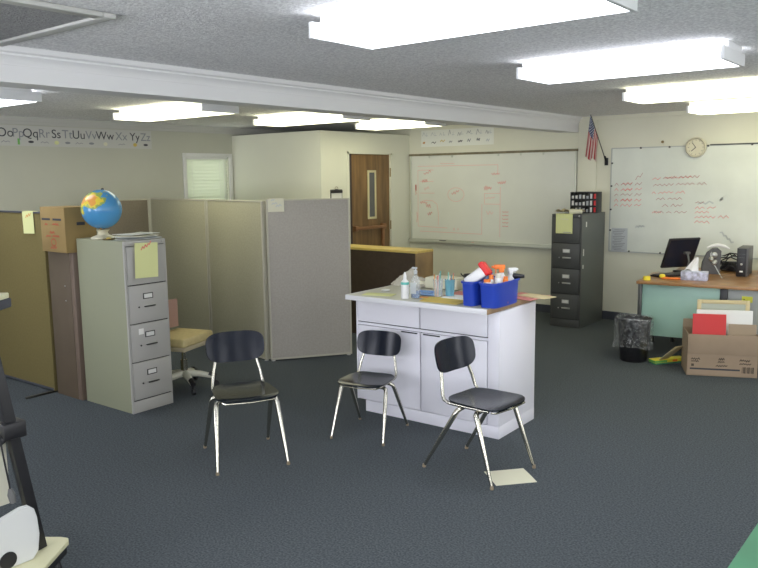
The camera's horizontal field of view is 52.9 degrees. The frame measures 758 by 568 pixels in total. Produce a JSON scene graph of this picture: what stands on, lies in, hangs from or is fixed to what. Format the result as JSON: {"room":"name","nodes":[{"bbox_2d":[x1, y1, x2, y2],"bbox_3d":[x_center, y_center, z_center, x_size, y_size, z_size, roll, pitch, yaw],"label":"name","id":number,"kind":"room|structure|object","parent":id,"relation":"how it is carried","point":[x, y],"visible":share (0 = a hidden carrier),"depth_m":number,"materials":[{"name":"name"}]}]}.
{"room":"classroom","nodes":[
{"label":"classroom","id":0,"kind":"room"},
{"bbox_2d":[0,124,237,234],"bbox_3d":[-4.343,-0.522,7.965,0.150,2.462,10.970,6,10,38],"label":"wall","id":1,"kind":"structure","parent":0,"point":[32,178],"depth_m":9.01,"materials":[{"name":"paint"}]},
{"bbox_2d":[0,124,151,148],"bbox_3d":[-3.469,-1.688,8.791,0.004,0.220,1.970,6,10,38],"label":"banner","id":2,"kind":"object","parent":1,"relation":"attached to","point":[10,135],"visible":1,"depth_m":8.74,"materials":[{"name":"grey paper"}]},
{"bbox_2d":[0,115,300,134],"bbox_3d":[-4.279,-1.691,7.737,0.050,0.085,10.970,6,10,38],"label":"trim","id":3,"kind":"structure","parent":1,"relation":"attached to","point":[17,120],"depth_m":9.22,"materials":[{"name":"grey paint"}]},
{"bbox_2d":[182,153,233,199],"bbox_3d":[-2.321,-1.193,10.339,0.150,1.140,0.860,6,10,38],"label":"window","id":4,"kind":"structure","parent":1,"relation":"in","point":[184,155],"depth_m":10.19,"materials":[{"name":"white"}]},
{"bbox_2d":[186,157,227,199],"bbox_3d":[-2.322,-1.204,10.339,0.043,1.019,0.700,6,10,38],"label":"window blind","id":5,"kind":"object","parent":4,"relation":"attached to","point":[206,176],"visible":0.65,"depth_m":10.31,"materials":[{"name":"white"}]},
{"bbox_2d":[232,130,409,247],"bbox_3d":[-0.787,-0.927,10.915,1.670,2.355,1.875,6,10,38],"label":"wall","id":6,"kind":"structure","parent":0,"point":[303,164],"depth_m":10.10,"materials":[{"name":"paint"}]},
{"bbox_2d":[330,186,342,197],"bbox_3d":[-0.545,-1.081,9.843,0.018,0.354,0.230,6,10,38],"label":"clipboard","id":7,"kind":"object","parent":6,"relation":"attached to","point":[337,193],"visible":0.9,"depth_m":9.82,"materials":[{"name":"grey"}]},
{"bbox_2d":[347,151,392,246],"bbox_3d":[-0.135,-0.745,10.464,0.135,2.105,0.945,6,10,38],"label":"door","id":8,"kind":"structure","parent":6,"relation":"in","point":[369,174],"depth_m":10.41,"materials":[{"name":"brown wood"}]},
{"bbox_2d":[0,311,757,567],"bbox_3d":[0.214,1.212,4.528,11.800,0.120,11.270,6,10,38],"label":"floor","id":9,"kind":"structure","parent":0,"point":[645,464],"depth_m":4.60,"materials":[{"name":"carpet"}]},
{"bbox_2d":[0,210,57,398],"bbox_3d":[-3.254,0.133,6.603,1.136,1.520,0.320,5,10,36],"label":"partition panel","id":10,"kind":"object","parent":9,"relation":"on","point":[27,344],"visible":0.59,"depth_m":6.56,"materials":[{"name":"beige fabric"}]},
{"bbox_2d":[22,211,34,233],"bbox_3d":[-2.917,-0.517,6.389,0.175,0.189,0.053,5,10,36],"label":"note","id":11,"kind":"object","parent":10,"relation":"hanging from","point":[27,216],"visible":1,"depth_m":6.37,"materials":[{"name":"beige paper"}]},
{"bbox_2d":[0,293,68,567],"bbox_3d":[-1.734,0.747,2.807,0.704,1.330,1.075,0,8,2],"label":"equipment cart","id":12,"kind":"object","parent":9,"relation":"on","point":[51,551],"depth_m":3.16,"materials":[{"name":"black metal"}]},
{"bbox_2d":[0,293,8,299],"bbox_3d":[-1.801,0.111,2.635,0.590,0.022,0.910,0,8,2],"label":"shelf","id":13,"kind":"object","parent":12,"relation":"attached to","point":[3,296],"depth_m":3.05,"materials":[{"name":"beige"}]},
{"bbox_2d":[0,436,15,503],"bbox_3d":[-1.507,0.504,3.042,0.049,0.782,0.039,1,8,15],"label":"hanging cord","id":14,"kind":"object","parent":12,"relation":"hanging from","point":[11,495],"visible":1,"depth_m":3.08,"materials":[{"name":"black plastic"}]},
{"bbox_2d":[12,537,68,567],"bbox_3d":[-1.668,1.200,2.949,0.580,0.020,0.915,0,8,2],"label":"shelf","id":15,"kind":"object","parent":12,"relation":"attached to","point":[48,553],"depth_m":3.25,"materials":[{"name":"beige"}]},
{"bbox_2d":[48,251,86,399],"bbox_3d":[-2.434,0.313,6.382,0.385,1.205,0.427,6,10,38],"label":"storage cabinet","id":16,"kind":"object","parent":9,"relation":"on","point":[63,267],"visible":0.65,"depth_m":6.20,"materials":[{"name":"brown metal"}]},
{"bbox_2d":[40,205,96,252],"bbox_3d":[-2.521,-0.450,6.192,0.376,0.361,0.271,6,10,38],"label":"carton","id":17,"kind":"object","parent":16,"relation":"on","point":[61,226],"visible":0.92,"depth_m":6.06,"materials":[{"name":"brown cardboard"}]},
{"bbox_2d":[42,218,60,248],"bbox_3d":[-2.616,-0.401,6.100,0.300,0.248,0.001,6,10,38],"label":"print","id":18,"kind":"object","parent":17,"relation":"attached to","point":[42,218],"depth_m":6.09},
{"bbox_2d":[76,235,172,413],"bbox_3d":[-2.007,0.297,6.049,0.656,1.320,0.372,5,10,37],"label":"filing cabinet","id":19,"kind":"object","parent":9,"relation":"on","point":[126,370],"visible":1,"depth_m":5.88,"materials":[{"name":"grey metal"}]},
{"bbox_2d":[81,188,121,239],"bbox_3d":[-2.156,-0.549,5.926,0.304,0.392,0.304,2,8,19],"label":"globe","id":20,"kind":"object","parent":19,"relation":"on","point":[101,209],"visible":0.98,"depth_m":5.82,"materials":[{"name":"blue plastic"}]},
{"bbox_2d":[114,238,152,240],"bbox_3d":[-1.891,-0.351,5.890,0.210,0.007,0.280,5,10,34],"label":"paper sheet","id":21,"kind":"object","parent":19,"relation":"on","point":[147,238],"visible":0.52,"depth_m":5.79,"materials":[{"name":"white paper"}]},
{"bbox_2d":[116,236,159,238],"bbox_3d":[-1.856,-0.362,5.900,0.280,0.010,0.210,-7,10,-39],"label":"paper sheet","id":22,"kind":"object","parent":21,"relation":"on","point":[151,236],"visible":0.56,"depth_m":5.86,"materials":[{"name":"grey paper"}]},
{"bbox_2d":[115,235,155,237],"bbox_3d":[-1.886,-0.372,5.909,0.220,0.011,0.280,2,8,19],"label":"paper sheet","id":23,"kind":"object","parent":22,"relation":"on","point":[148,235],"visible":0.38,"depth_m":5.79,"materials":[{"name":"white paper"}]},
{"bbox_2d":[117,234,150,236],"bbox_3d":[-1.872,-0.372,5.846,0.200,0.008,0.260,-1,8,-1],"label":"paper sheet","id":24,"kind":"object","parent":23,"relation":"on","point":[139,235],"visible":0.86,"depth_m":5.83,"materials":[{"name":"beige paper"}]},
{"bbox_2d":[112,232,159,234],"bbox_3d":[-1.877,-0.389,5.886,0.215,0.010,0.280,4,9,31],"label":"paper sheet","id":25,"kind":"object","parent":24,"relation":"on","point":[135,233],"visible":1,"depth_m":5.91,"materials":[{"name":"white paper"}]},
{"bbox_2d":[134,241,157,278],"bbox_3d":[-1.759,-0.185,5.765,0.002,0.282,0.214,5,10,37],"label":"note","id":26,"kind":"object","parent":19,"relation":"attached to","point":[146,254],"visible":1,"depth_m":5.76,"materials":[{"name":"beige paper"}]},
{"bbox_2d":[106,199,150,235],"bbox_3d":[-2.921,-0.205,8.862,0.574,1.550,0.050,-7,10,-38],"label":"partition panel","id":27,"kind":"object","parent":9,"relation":"on","point":[135,217],"visible":0.21,"depth_m":8.82,"materials":[{"name":"brown fabric"}]},
{"bbox_2d":[150,198,211,329],"bbox_3d":[-2.233,-0.179,8.593,0.051,1.557,1.269,-8,11,-42],"label":"partition panel","id":28,"kind":"object","parent":9,"relation":"on","point":[182,223],"visible":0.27,"depth_m":8.45,"materials":[{"name":"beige fabric"}]},
{"bbox_2d":[168,299,218,394],"bbox_3d":[-1.684,0.522,6.501,0.537,0.739,0.554,2,9,21],"label":"swivel chair","id":29,"kind":"object","parent":9,"relation":"on","point":[182,340],"visible":0.56,"depth_m":6.48,"materials":[{"name":"beige fabric"}]},
{"bbox_2d":[206,199,269,360],"bbox_3d":[-1.440,-0.069,7.736,0.051,1.560,1.027,-8,11,-42],"label":"partition panel","id":30,"kind":"object","parent":9,"relation":"on","point":[236,229],"visible":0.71,"depth_m":7.66,"materials":[{"name":"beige fabric"}]},
{"bbox_2d":[203,330,289,475],"bbox_3d":[-0.869,0.724,4.862,0.463,0.780,0.534,-4,9,-21],"label":"chair","id":31,"kind":"object","parent":9,"relation":"on","point":[242,345],"visible":1,"depth_m":4.94,"materials":[{"name":"black plastic"}]},
{"bbox_2d":[265,198,351,360],"bbox_3d":[-0.677,-0.045,7.464,0.820,1.570,0.050,-3,8,-16],"label":"partition panel","id":32,"kind":"object","parent":9,"relation":"on","point":[309,258],"visible":1,"depth_m":7.44,"materials":[{"name":"grey fabric"}]},
{"bbox_2d":[268,198,283,211],"bbox_3d":[-0.986,-0.752,7.266,0.155,0.127,0.043,-3,8,-16],"label":"note","id":33,"kind":"object","parent":32,"relation":"attached to","point":[274,204],"visible":1,"depth_m":7.25,"materials":[{"name":"beige paper"}]},
{"bbox_2d":[330,330,408,445],"bbox_3d":[-0.063,0.699,5.306,0.407,0.686,0.470,3,9,24],"label":"chair","id":34,"kind":"object","parent":9,"relation":"on","point":[372,342],"visible":1,"depth_m":5.37,"materials":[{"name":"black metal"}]},
{"bbox_2d":[350,244,432,332],"bbox_3d":[0.008,0.077,8.628,1.266,0.988,0.308,6,10,38],"label":"bookcase","id":35,"kind":"object","parent":9,"relation":"on","point":[372,266],"visible":0.48,"depth_m":8.39,"materials":[{"name":"brown laminate"}]},
{"bbox_2d":[345,285,535,438],"bbox_3d":[0.454,0.531,5.639,1.212,0.914,0.744,5,10,36],"label":"base cabinet","id":36,"kind":"object","parent":9,"relation":"on","point":[503,338],"visible":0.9,"depth_m":5.40,"materials":[{"name":"white laminate"}]},
{"bbox_2d":[348,285,518,309],"bbox_3d":[0.450,0.096,5.580,1.178,0.032,0.740,5,10,36],"label":"countertop","id":37,"kind":"structure","parent":36,"relation":"on","point":[394,289],"depth_m":5.59,"materials":[{"name":"white laminate"}]},
{"bbox_2d":[362,292,395,295],"bbox_3d":[0.001,0.077,5.606,0.230,0.004,0.110,2,9,21],"label":"notepad","id":38,"kind":"object","parent":37,"relation":"on","point":[367,293],"visible":1,"depth_m":5.59,"materials":[{"name":"beige paper"}]},
{"bbox_2d":[401,272,408,298],"bbox_3d":[0.184,0.009,5.408,0.060,0.189,0.060,6,10,38],"label":"glue bottle","id":39,"kind":"object","parent":37,"relation":"on","point":[404,283],"visible":1,"depth_m":5.39,"materials":[{"name":"white plastic"}]},
{"bbox_2d":[391,268,424,287],"bbox_3d":[0.278,-0.056,6.042,0.400,0.134,0.220,3,9,27],"label":"plastic bag","id":40,"kind":"object","parent":37,"relation":"on","point":[420,281],"visible":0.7,"depth_m":6.00,"materials":[{"name":"beige"}]},
{"bbox_2d":[410,267,419,297],"bbox_3d":[0.260,-0.010,5.421,0.072,0.221,0.059,6,10,38],"label":"sanitizer bottle","id":41,"kind":"object","parent":37,"relation":"on","point":[414,293],"visible":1,"depth_m":5.41,"materials":[{"name":"blue"}]},
{"bbox_2d":[420,290,441,295],"bbox_3d":[0.350,0.066,5.600,0.216,0.018,0.136,5,10,33],"label":"tray","id":42,"kind":"object","parent":37,"relation":"on","point":[422,292],"visible":0.49,"depth_m":5.59,"materials":[{"name":"blue plastic"}]},
{"bbox_2d":[434,271,440,296],"bbox_3d":[0.424,0.001,5.459,0.078,0.184,0.078,6,10,38],"label":"pencil cup","id":43,"kind":"object","parent":37,"relation":"on","point":[439,275],"visible":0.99,"depth_m":5.46,"materials":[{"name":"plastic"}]},
{"bbox_2d":[420,297,462,304],"bbox_3d":[0.449,0.112,5.316,0.350,0.004,0.225,5,10,34],"label":"folder","id":44,"kind":"object","parent":37,"relation":"on","point":[429,299],"visible":0.76,"depth_m":5.28,"materials":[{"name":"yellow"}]},
{"bbox_2d":[425,275,463,289],"bbox_3d":[0.516,-0.011,5.895,0.280,0.085,0.160,5,10,34],"label":"bundle","id":45,"kind":"object","parent":37,"relation":"on","point":[429,281],"visible":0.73,"depth_m":5.85,"materials":[{"name":"beige paper"}]},
{"bbox_2d":[445,272,454,295],"bbox_3d":[0.508,0.002,5.468,0.078,0.178,0.078,6,10,38],"label":"pencil cup","id":46,"kind":"object","parent":37,"relation":"on","point":[449,283],"visible":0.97,"depth_m":5.45,"materials":[{"name":"teal plastic"}]},
{"bbox_2d":[441,295,462,299],"bbox_3d":[0.589,0.095,5.397,0.260,0.003,0.160,5,10,35],"label":"sheet","id":47,"kind":"object","parent":37,"relation":"on","point":[460,297],"visible":0.31,"depth_m":5.39,"materials":[{"name":"white paper"}]},
{"bbox_2d":[444,291,462,295],"bbox_3d":[0.662,0.077,5.543,0.320,0.004,0.240,4,9,29],"label":"folder","id":48,"kind":"object","parent":37,"relation":"on","point":[457,292],"visible":0.29,"depth_m":5.59,"materials":[{"name":"red paper"}]},
{"bbox_2d":[461,276,519,308],"bbox_3d":[0.753,0.050,5.152,0.294,0.165,0.386,5,10,35],"label":"tub","id":49,"kind":"object","parent":37,"relation":"on","point":[487,295],"visible":0.69,"depth_m":5.04,"materials":[{"name":"blue plastic"}]},
{"bbox_2d":[464,262,491,281],"bbox_3d":[0.667,-0.067,5.122,0.177,0.180,0.137,2,8,17],"label":"bottle","id":50,"kind":"object","parent":49,"relation":"in","point":[484,270],"visible":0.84,"depth_m":5.06,"materials":[{"name":"white plastic"}]},
{"bbox_2d":[483,279,490,283],"bbox_3d":[0.713,0.055,5.021,0.056,0.173,0.056,6,10,38],"label":"jar","id":51,"kind":"object","parent":49,"relation":"in","point":[485,280],"visible":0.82,"depth_m":4.99,"materials":[{"name":"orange plastic"}]},
{"bbox_2d":[489,274,493,283],"bbox_3d":[0.748,0.035,5.085,0.040,0.195,0.040,6,10,38],"label":"bottle","id":52,"kind":"object","parent":49,"relation":"in","point":[491,276],"visible":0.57,"depth_m":5.06,"materials":[{"name":"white plastic"}]},
{"bbox_2d":[491,264,504,281],"bbox_3d":[0.816,-0.005,5.147,0.114,0.254,0.070,0,8,4],"label":"spray bottle","id":53,"kind":"object","parent":49,"relation":"in","point":[501,267],"visible":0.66,"depth_m":5.12,"materials":[{"name":"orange plastic"}]},
{"bbox_2d":[494,273,501,283],"bbox_3d":[0.790,0.032,5.066,0.048,0.205,0.048,6,10,38],"label":"glue bottle","id":54,"kind":"object","parent":49,"relation":"in","point":[497,279],"visible":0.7,"depth_m":5.04,"materials":[{"name":"white plastic"}]},
{"bbox_2d":[507,267,517,280],"bbox_3d":[0.907,-0.001,5.217,0.100,0.225,0.062,-4,9,-21],"label":"spray bottle","id":55,"kind":"object","parent":49,"relation":"in","point":[510,270],"visible":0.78,"depth_m":5.19,"materials":[{"name":"white plastic"}]},
{"bbox_2d":[513,273,523,277],"bbox_3d":[0.954,-0.056,5.202,0.079,0.035,0.035,2,9,21],"label":"brush","id":56,"kind":"object","parent":49,"relation":"on","point":[515,275],"visible":1,"depth_m":5.19,"materials":[{"name":"black plastic"}]},
{"bbox_2d":[517,292,548,300],"bbox_3d":[1.045,0.088,5.428,0.260,0.006,0.260,-8,11,-43],"label":"folder","id":57,"kind":"object","parent":37,"relation":"on","point":[519,293],"visible":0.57,"depth_m":5.32,"materials":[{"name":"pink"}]},
{"bbox_2d":[517,293,554,298],"bbox_3d":[1.116,0.086,5.397,0.140,0.004,0.240,-7,10,-39],"label":"envelope","id":58,"kind":"object","parent":57,"relation":"on","point":[531,295],"visible":0.98,"depth_m":5.37,"materials":[{"name":"beige paper"}]},
{"bbox_2d":[422,336,535,489],"bbox_3d":[0.606,0.740,4.622,0.534,0.780,0.463,7,11,43],"label":"chair","id":59,"kind":"object","parent":9,"relation":"on","point":[457,352],"visible":1,"depth_m":4.64,"materials":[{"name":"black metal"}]},
{"bbox_2d":[485,468,536,485],"bbox_3d":[0.777,1.143,4.521,0.250,0.004,0.215,-2,8,-11],"label":"paper","id":60,"kind":"object","parent":9,"relation":"on","point":[511,476],"visible":0.94,"depth_m":4.51,"materials":[{"name":"beige paper"}]},
{"bbox_2d":[550,212,604,328],"bbox_3d":[2.374,-0.189,9.120,0.366,1.320,0.724,6,10,37],"label":"filing cabinet","id":61,"kind":"object","parent":9,"relation":"on","point":[577,258],"visible":1,"depth_m":8.90,"materials":[{"name":"grey metal"}]},
{"bbox_2d":[556,213,572,233],"bbox_3d":[2.152,-0.699,8.806,0.205,0.227,0.063,6,10,38],"label":"note","id":62,"kind":"object","parent":61,"relation":"attached to","point":[564,222],"visible":1,"depth_m":8.78,"materials":[{"name":"beige paper"}]},
{"bbox_2d":[556,209,584,211],"bbox_3d":[2.243,-0.865,8.954,0.301,0.036,0.201,6,10,38],"label":"crumpled paper","id":63,"kind":"object","parent":61,"relation":"on","point":[557,210],"visible":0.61,"depth_m":8.94,"materials":[{"name":"beige paper"}]},
{"bbox_2d":[569,209,582,213],"bbox_3d":[2.261,-0.832,8.748,0.140,0.060,0.060,4,9,31],"label":"paper roll","id":64,"kind":"object","parent":61,"relation":"on","point":[571,211],"visible":1,"depth_m":8.73,"materials":[{"name":"beige paper"}]},
{"bbox_2d":[570,192,601,212],"bbox_3d":[2.458,-0.971,9.050,0.320,0.246,0.180,5,10,34],"label":"desk organizer","id":65,"kind":"object","parent":61,"relation":"on","point":[591,202],"visible":0.84,"depth_m":8.98,"materials":[{"name":"black plastic"}]},
{"bbox_2d":[617,315,652,362],"bbox_3d":[2.438,0.517,7.292,0.386,0.431,0.390,6,10,38],"label":"waste bin","id":66,"kind":"object","parent":9,"relation":"on","point":[633,330],"visible":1,"depth_m":7.20,"materials":[{"name":"black plastic"}]},
{"bbox_2d":[649,356,680,364],"bbox_3d":[2.729,0.721,7.213,0.341,0.042,0.101,-3,8,-16],"label":"game box","id":67,"kind":"object","parent":9,"relation":"on","point":[673,359],"visible":0.73,"depth_m":7.17,"materials":[{"name":"yellow cardboard"}]},
{"bbox_2d":[649,359,676,362],"bbox_3d":[2.681,0.717,7.198,0.241,0.020,0.099,-3,8,-16],"label":"print","id":68,"kind":"object","parent":67,"relation":"on","point":[650,360],"depth_m":7.16,"materials":[{"name":"green paper"}]},
{"bbox_2d":[659,346,682,359],"bbox_3d":[2.716,0.637,7.071,0.120,0.160,0.184,-5,9,-27],"label":"card","id":69,"kind":"object","parent":67,"relation":"on","point":[674,350],"visible":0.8,"depth_m":7.06,"materials":[{"name":"beige paper"}]},
{"bbox_2d":[636,267,757,341],"bbox_3d":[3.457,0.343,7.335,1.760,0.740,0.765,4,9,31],"label":"office desk","id":70,"kind":"object","parent":9,"relation":"on","point":[666,301],"visible":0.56,"depth_m":7.33,"materials":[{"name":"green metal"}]},
{"bbox_2d":[643,276,650,279],"bbox_3d":[2.629,-0.059,7.479,0.068,0.035,0.068,6,10,38],"label":"tape roll","id":71,"kind":"object","parent":70,"relation":"on","point":[644,277],"visible":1,"depth_m":7.45,"materials":[{"name":"yellow plastic"}]},
{"bbox_2d":[650,272,680,277],"bbox_3d":[2.970,-0.096,7.742,0.420,0.026,0.140,-4,9,-23],"label":"keyboard","id":72,"kind":"object","parent":70,"relation":"on","point":[670,274],"visible":0.7,"depth_m":7.69,"materials":[{"name":"black plastic"}]},
{"bbox_2d":[659,274,679,279],"bbox_3d":[2.867,-0.073,7.507,0.205,0.048,0.048,4,9,31],"label":"stapler","id":73,"kind":"object","parent":70,"relation":"on","point":[662,276],"visible":1,"depth_m":7.50,"materials":[{"name":"orange plastic"}]},
{"bbox_2d":[660,237,700,271],"bbox_3d":[3.176,-0.304,7.993,0.380,0.363,0.194,-3,8,-17],"label":"computer monitor","id":74,"kind":"object","parent":70,"relation":"on","point":[679,252],"visible":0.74,"depth_m":7.99,"materials":[{"name":"black plastic"}]},
{"bbox_2d":[680,257,708,280],"bbox_3d":[3.074,-0.151,7.414,0.240,0.224,0.120,4,9,29],"label":"tissue box","id":75,"kind":"object","parent":70,"relation":"on","point":[693,274],"visible":1,"depth_m":7.40,"materials":[{"name":"white"}]},
{"bbox_2d":[708,252,721,277],"bbox_3d":[3.379,-0.192,7.605,0.066,0.240,0.232,-3,8,-14],"label":"cable","id":76,"kind":"object","parent":70,"relation":"on","point":[710,258],"visible":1,"depth_m":7.66,"materials":[{"name":"white plastic"}]},
{"bbox_2d":[701,243,729,273],"bbox_3d":[3.452,-0.260,7.824,0.263,0.317,0.104,2,8,19],"label":"speaker","id":77,"kind":"object","parent":70,"relation":"on","point":[706,265],"visible":0.85,"depth_m":7.80},
{"bbox_2d":[720,253,736,271],"bbox_3d":[3.691,-0.234,8.011,0.222,0.208,0.210,6,10,38],"label":"cable bundle","id":78,"kind":"object","parent":70,"relation":"on","point":[726,265],"visible":0.65,"depth_m":7.99,"materials":[{"name":"black plastic"}]},
{"bbox_2d":[736,245,752,276],"bbox_3d":[3.715,-0.235,7.741,0.103,0.285,0.376,4,10,32],"label":"computer tower","id":79,"kind":"object","parent":70,"relation":"on","point":[744,252],"visible":1,"depth_m":7.60,"materials":[{"name":"grey plastic"}]},
{"bbox_2d":[742,296,752,302],"bbox_3d":[3.385,0.143,7.006,0.090,0.056,0.003,4,9,31],"label":"yellow sticky","id":80,"kind":"object","parent":70,"relation":"attached to","point":[744,298],"visible":0.89,"depth_m":7.00,"materials":[{"name":"yellow paper"}]},
{"bbox_2d":[681,318,757,377],"bbox_3d":[3.048,0.563,6.833,0.575,0.455,0.368,1,8,14],"label":"cardboard box","id":81,"kind":"object","parent":9,"relation":"on","point":[734,354],"visible":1,"depth_m":6.67,"materials":[{"name":"beige cardboard"}]},
{"bbox_2d":[692,314,725,334],"bbox_3d":[2.918,0.475,6.740,0.275,0.417,0.059,1,8,15],"label":"folder","id":82,"kind":"object","parent":81,"relation":"in","point":[709,324],"visible":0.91,"depth_m":6.73,"materials":[{"name":"red paper"}]},
{"bbox_2d":[690,357,753,373],"bbox_3d":[3.002,0.711,6.678,0.519,0.131,0.001,1,8,14],"label":"print","id":83,"kind":"object","parent":81,"relation":"attached to","point":[692,364],"depth_m":6.67},
{"bbox_2d":[697,299,749,310],"bbox_3d":[3.111,0.412,6.910,0.440,0.540,0.017,1,8,14],"label":"wooden frame","id":84,"kind":"object","parent":81,"relation":"in","point":[740,305],"visible":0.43,"depth_m":6.87,"materials":[{"name":"beige wood"}]},
{"bbox_2d":[696,309,752,334],"bbox_3d":[3.065,0.467,6.780,0.460,0.470,0.057,1,8,15],"label":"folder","id":85,"kind":"object","parent":81,"relation":"in","point":[732,316],"visible":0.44,"depth_m":6.74,"materials":[{"name":"white paper"}]},
{"bbox_2d":[728,524,757,567],"bbox_3d":[1.257,1.164,1.781,0.908,0.718,2.058,6,10,38],"label":"table","id":86,"kind":"object","parent":9,"relation":"on","point":[747,556],"visible":1,"depth_m":2.13,"materials":[{"name":"green plastic"}]},
{"bbox_2d":[0,0,757,131],"bbox_3d":[0.184,-1.334,4.168,11.800,0.100,11.270,6,10,38],"label":"ceiling","id":87,"kind":"structure","parent":0,"point":[261,38],"depth_m":4.20,"materials":[{"name":"white paint"}]},
{"bbox_2d":[0,87,41,106],"bbox_3d":[-3.157,-1.443,5.949,1.270,0.101,0.418,6,10,38],"label":"fluorescent light","id":88,"kind":"object","parent":87,"relation":"attached to","point":[9,96],"visible":0.81,"depth_m":5.62,"materials":[{"name":"white plastic"}]},
{"bbox_2d":[0,99,32,106],"bbox_3d":[-3.157,-1.425,5.952,1.226,0.058,0.410,6,10,38],"label":"diffuser","id":89,"kind":"object","parent":88,"relation":"attached to","point":[3,102],"depth_m":5.71,"materials":[{"name":"white plastic"}]},
{"bbox_2d":[0,0,115,46],"bbox_3d":[-1.799,-1.098,3.110,1.000,0.022,1.000,6,10,38],"label":"ceiling hatch","id":90,"kind":"object","parent":87,"relation":"attached to","point":[20,20],"visible":1,"depth_m":3.21,"materials":[{"name":"grey metal"}]},
{"bbox_2d":[112,102,238,121],"bbox_3d":[-1.957,-1.641,7.254,1.400,0.101,0.418,6,10,38],"label":"fluorescent light","id":91,"kind":"object","parent":87,"relation":"attached to","point":[188,109],"visible":0.79,"depth_m":7.06,"materials":[{"name":"white plastic"}]},
{"bbox_2d":[253,112,369,126],"bbox_3d":[-0.755,-1.800,8.277,1.360,0.101,0.418,6,10,38],"label":"fluorescent light","id":92,"kind":"object","parent":87,"relation":"attached to","point":[306,118],"visible":0.69,"depth_m":8.16,"materials":[{"name":"white plastic"}]},
{"bbox_2d":[355,119,445,129],"bbox_3d":[0.251,-1.954,9.279,1.080,0.101,0.418,6,10,38],"label":"fluorescent light","id":93,"kind":"object","parent":87,"relation":"attached to","point":[384,124],"visible":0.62,"depth_m":9.18,"materials":[{"name":"white plastic"}]},
{"bbox_2d":[309,0,637,49],"bbox_3d":[0.322,-1.069,3.007,1.260,0.101,0.418,6,10,38],"label":"fluorescent light","id":94,"kind":"object","parent":87,"relation":"attached to","point":[409,21],"visible":1,"depth_m":2.96,"materials":[{"name":"white plastic"}]},
{"bbox_2d":[516,40,744,84],"bbox_3d":[1.448,-1.291,4.481,1.210,0.101,0.418,6,10,38],"label":"fluorescent light","id":95,"kind":"object","parent":87,"relation":"attached to","point":[721,54],"visible":1,"depth_m":4.33,"materials":[{"name":"white plastic"}]},
{"bbox_2d":[622,78,757,103],"bbox_3d":[2.593,-1.516,5.979,1.240,0.101,0.418,6,10,38],"label":"fluorescent light","id":96,"kind":"object","parent":87,"relation":"attached to","point":[746,87],"visible":1,"depth_m":5.93,"materials":[{"name":"white plastic"}]},
{"bbox_2d":[686,99,757,114],"bbox_3d":[3.649,-1.715,7.296,1.240,0.101,0.418,6,10,38],"label":"fluorescent light","id":97,"kind":"object","parent":87,"relation":"attached to","point":[745,105],"visible":1,"depth_m":7.37,"materials":[{"name":"white plastic"}]},
{"bbox_2d":[348,112,757,313],"bbox_3d":[3.679,-0.713,8.635,11.800,2.462,0.150,6,10,38],"label":"wall","id":98,"kind":"structure","parent":0,"point":[621,270],"depth_m":9.29,"materials":[{"name":"paint"}]},
{"bbox_2d":[0,45,581,132],"bbox_3d":[-1.045,-1.320,5.168,0.285,0.178,10.970,6,10,38],"label":"ceiling beam","id":99,"kind":"structure","parent":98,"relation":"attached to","point":[20,67],"depth_m":5.13,"materials":[{"name":"white paint"}]},
{"bbox_2d":[421,127,493,146],"bbox_3d":[1.061,-2.014,10.465,1.180,0.230,0.003,6,10,38],"label":"banner","id":100,"kind":"object","parent":98,"relation":"attached to","point":[481,135],"visible":0.99,"depth_m":10.45,"materials":[{"name":"white paper"}]},
{"bbox_2d":[408,149,577,248],"bbox_3d":[1.432,-1.145,10.239,2.575,1.250,0.088,6,10,38],"label":"whiteboard","id":101,"kind":"object","parent":98,"relation":"attached to","point":[493,198],"visible":0.94,"depth_m":10.22,"materials":[{"name":"grey"}]},
{"bbox_2d":[408,239,550,248],"bbox_3d":[1.443,-0.541,10.322,2.545,0.032,0.088,6,10,38],"label":"marker tray","id":102,"kind":"object","parent":101,"relation":"on","point":[524,244],"depth_m":10.25,"materials":[{"name":"grey metal"}]},
{"bbox_2d":[410,111,694,130],"bbox_3d":[4.270,-1.832,7.867,9.800,0.045,0.035,6,10,38],"label":"trim","id":103,"kind":"structure","parent":98,"relation":"attached to","point":[674,113],"depth_m":9.03,"materials":[{"name":"paint"}]},
{"bbox_2d":[536,304,636,319],"bbox_3d":[4.305,0.532,8.210,9.800,0.100,0.012,6,10,38],"label":"baseboard","id":104,"kind":"structure","parent":98,"relation":"attached to","point":[611,315],"depth_m":9.40,"materials":[{"name":"grey plastic"}]},
{"bbox_2d":[577,120,597,191],"bbox_3d":[2.559,-0.810,9.418,0.235,2.462,0.022,6,10,38],"label":"trim","id":105,"kind":"structure","parent":98,"relation":"attached to","point":[587,169],"depth_m":9.32,"materials":[{"name":"paint"}]},
{"bbox_2d":[585,115,607,164],"bbox_3d":[2.583,-1.744,9.062,0.361,0.661,0.106,-6,10,-35],"label":"flag","id":106,"kind":"object","parent":98,"relation":"attached to","point":[591,149],"visible":0.98,"depth_m":9.03,"materials":[{"name":"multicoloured fabric"}]},
{"bbox_2d":[608,143,757,258],"bbox_3d":[3.742,-0.919,8.443,2.446,1.247,0.020,6,10,38],"label":"whiteboard","id":107,"kind":"object","parent":98,"relation":"attached to","point":[661,194],"visible":1,"depth_m":8.64,"materials":[{"name":"grey plastic"}]},
{"bbox_2d":[611,228,627,251],"bbox_3d":[2.892,-0.531,9.175,0.196,0.284,0.003,6,10,38],"label":"notice","id":108,"kind":"object","parent":107,"relation":"attached to","point":[618,235],"visible":1,"depth_m":9.17,"materials":[{"name":"grey paper"}]},
{"bbox_2d":[685,137,706,157],"bbox_3d":[3.528,-1.522,8.485,0.224,0.224,0.040,6,10,38],"label":"wall clock","id":109,"kind":"object","parent":98,"relation":"attached to","point":[695,147],"visible":1,"depth_m":8.48,"materials":[{"name":"beige plastic"}]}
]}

